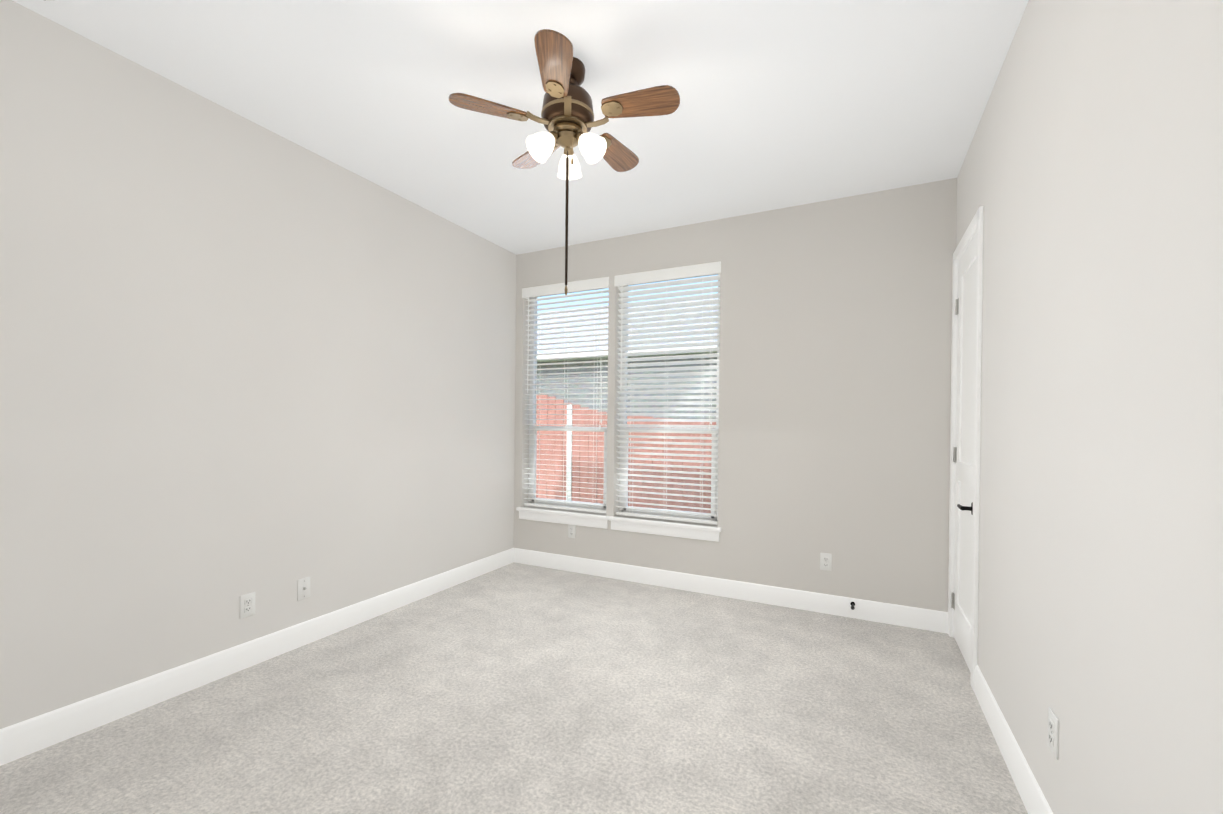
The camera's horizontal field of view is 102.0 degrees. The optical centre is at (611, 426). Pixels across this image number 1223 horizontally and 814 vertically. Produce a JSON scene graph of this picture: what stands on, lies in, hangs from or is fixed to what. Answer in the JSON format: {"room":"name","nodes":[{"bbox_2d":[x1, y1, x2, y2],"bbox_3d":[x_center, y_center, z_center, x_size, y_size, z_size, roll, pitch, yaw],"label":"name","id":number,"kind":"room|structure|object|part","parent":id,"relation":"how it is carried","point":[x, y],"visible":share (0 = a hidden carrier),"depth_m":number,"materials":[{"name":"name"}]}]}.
{"room":"empty bedroom","nodes":[
{"label":"empty bedroom","id":0,"kind":"room"},
{"bbox_2d":[0,0,515,728],"bbox_3d":[-1.859,-0.160,2.591,0.160,2.740,4.493,1,0,26],"label":"wall","id":1,"kind":"structure","parent":0,"point":[240,356],"depth_m":2.32,"materials":[{"name":"beige paint"}]},
{"bbox_2d":[240,592,254,618],"bbox_3d":[-1.827,0.900,2.490,0.009,0.115,0.070,1,0,26],"label":"electrical outlet","id":2,"kind":"object","parent":1,"relation":"attached to","point":[247,605],"visible":1,"depth_m":2.49,"materials":[{"name":"white plastic"}]},
{"bbox_2d":[0,548,513,765],"bbox_3d":[-1.794,1.149,2.558,0.015,0.125,4.173,1,0,26],"label":"baseboard","id":3,"kind":"structure","parent":1,"relation":"attached to","point":[31,735],"depth_m":2.32,"materials":[{"name":"white wood"}]},
{"bbox_2d":[297,577,309,600],"bbox_3d":[-1.698,0.899,2.742,0.017,0.115,0.070,1,0,26],"label":"outlet","id":4,"kind":"object","parent":1,"relation":"attached to","point":[303,588],"visible":1,"depth_m":2.74,"materials":[{"name":"white plastic"}]},
{"bbox_2d":[0,562,1027,813],"bbox_3d":[-0.341,1.290,1.839,3.580,0.120,4.493,1,0,26],"label":"floor","id":5,"kind":"structure","parent":0,"point":[516,688],"depth_m":2.05,"materials":[{"name":"carpet"}]},
{"bbox_2d":[12,0,1028,254],"bbox_3d":[-0.312,-1.570,1.826,3.580,0.120,4.493,1,0,26],"label":"ceiling","id":6,"kind":"structure","parent":0,"point":[790,102],"depth_m":2.21,"materials":[{"name":"white paint"}]},
{"bbox_2d":[449,29,679,294],"bbox_3d":[-0.159,-1.031,2.094,0.902,0.958,0.911,1,0,26],"label":"ceiling fan","id":7,"kind":"object","parent":6,"relation":"hanging from","point":[566,119],"visible":1,"depth_m":2.01,"materials":[{"name":"brown wood"}]},
{"bbox_3d":[-0.161,-1.147,2.082,0.306,0.120,0.330,1,0,26],"label":"lamp shade","id":8,"kind":"part","parent":7,"relation":"part of","materials":[{"name":"white glass"}]},
{"bbox_2d":[514,178,956,611],"bbox_3d":[0.634,-0.139,3.775,3.260,2.740,0.160,1,0,26],"label":"wall","id":9,"kind":"structure","parent":0,"point":[835,373],"depth_m":3.32,"materials":[{"name":"grey paint"}]},
{"bbox_2d":[568,524,575,537],"bbox_3d":[-0.333,0.881,4.158,0.070,0.115,0.009,1,0,26],"label":"electrical outlet","id":10,"kind":"object","parent":9,"relation":"attached to","point":[571,531],"visible":1,"depth_m":4.15,"materials":[{"name":"white plastic"}]},
{"bbox_2d":[516,274,721,541],"bbox_3d":[0.023,-0.188,4.055,1.815,2.038,0.190,1,0,26],"label":"window","id":11,"kind":"structure","parent":9,"relation":"in","point":[533,455],"depth_m":4.07,"materials":[{"name":"white plastic"}]},
{"bbox_2d":[522,277,608,513],"bbox_3d":[-0.398,-0.251,4.229,0.857,1.921,0.089,1,0,26],"label":"window blinds","id":12,"kind":"object","parent":11,"relation":"attached to","point":[582,285],"visible":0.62,"depth_m":4.22,"materials":[{"name":"white plastic"}]},
{"bbox_2d":[614,261,720,524],"bbox_3d":[0.417,-0.240,3.826,0.859,1.921,0.089,1,0,26],"label":"window blinds","id":13,"kind":"object","parent":11,"relation":"attached to","point":[620,281],"visible":0.85,"depth_m":3.82,"materials":[{"name":"white plastic"}]},
{"bbox_2d":[514,548,947,633],"bbox_3d":[0.582,1.168,3.702,3.230,0.125,0.015,1,0,26],"label":"baseboard","id":14,"kind":"structure","parent":9,"relation":"attached to","point":[910,617],"depth_m":3.50,"materials":[{"name":"white wood"}]},
{"bbox_2d":[820,553,831,570],"bbox_3d":[1.423,0.901,3.289,0.070,0.115,0.009,1,0,26],"label":"electrical outlet","id":15,"kind":"object","parent":9,"relation":"attached to","point":[826,561],"visible":1,"depth_m":3.29,"materials":[{"name":"white plastic"}]},
{"bbox_2d":[956,0,1222,813],"bbox_3d":[1.457,-0.118,0.950,0.720,2.740,4.493,1,0,26],"label":"wall","id":16,"kind":"structure","parent":0,"point":[1090,177],"depth_m":1.16,"materials":[{"name":"beige paint"}]},
{"bbox_2d":[951,232,976,671],"bbox_3d":[1.886,0.134,2.661,0.096,2.205,0.603,1,0,26],"label":"closet door leaf","id":17,"kind":"structure","parent":16,"relation":"in","point":[963,452],"depth_m":2.71,"materials":[{"name":"white wood"}]},
{"bbox_2d":[948,206,983,688],"bbox_3d":[1.940,0.108,2.630,0.138,2.282,0.724,1,0,26],"label":"door frame","id":18,"kind":"structure","parent":16,"relation":"attached to","point":[976,225],"depth_m":2.37,"materials":[{"name":"white wood"}]},
{"bbox_2d":[973,665,1052,813],"bbox_3d":[0.953,1.185,0.792,0.015,0.125,3.444,1,0,26],"label":"baseboard","id":19,"kind":"structure","parent":16,"relation":"attached to","point":[1032,796],"depth_m":1.78,"materials":[{"name":"white wood"}]},
{"bbox_2d":[1048,707,1058,759],"bbox_3d":[1.278,0.888,1.435,0.009,0.115,0.070,1,0,26],"label":"electrical outlet","id":20,"kind":"object","parent":16,"relation":"attached to","point":[1053,732],"visible":1,"depth_m":1.42,"materials":[{"name":"white plastic"}]},
{"label":"outside","id":21,"kind":"structure","parent":0,"visible":0},
{"bbox_3d":[5.825,1.640,13.478,32.000,0.100,21.840,1,0,26],"label":"ground","id":22,"kind":"structure","parent":21,"visible":0},
{"bbox_2d":[536,395,715,512],"bbox_3d":[2.134,0.559,5.883,16.095,2.056,0.130,1,0,26],"label":"fence","id":23,"kind":"object","parent":22,"relation":"on","point":[577,453],"depth_m":6.99,"materials":[{"name":"red brick"}]},
{"bbox_2d":[537,294,717,418],"bbox_3d":[7.152,-1.143,12.706,25.800,5.500,6.850,1,0,26],"label":"neighbouring house","id":24,"kind":"structure","parent":22,"relation":"on","point":[594,406],"depth_m":13.16,"materials":[{"name":"grey brick"}]}
]}

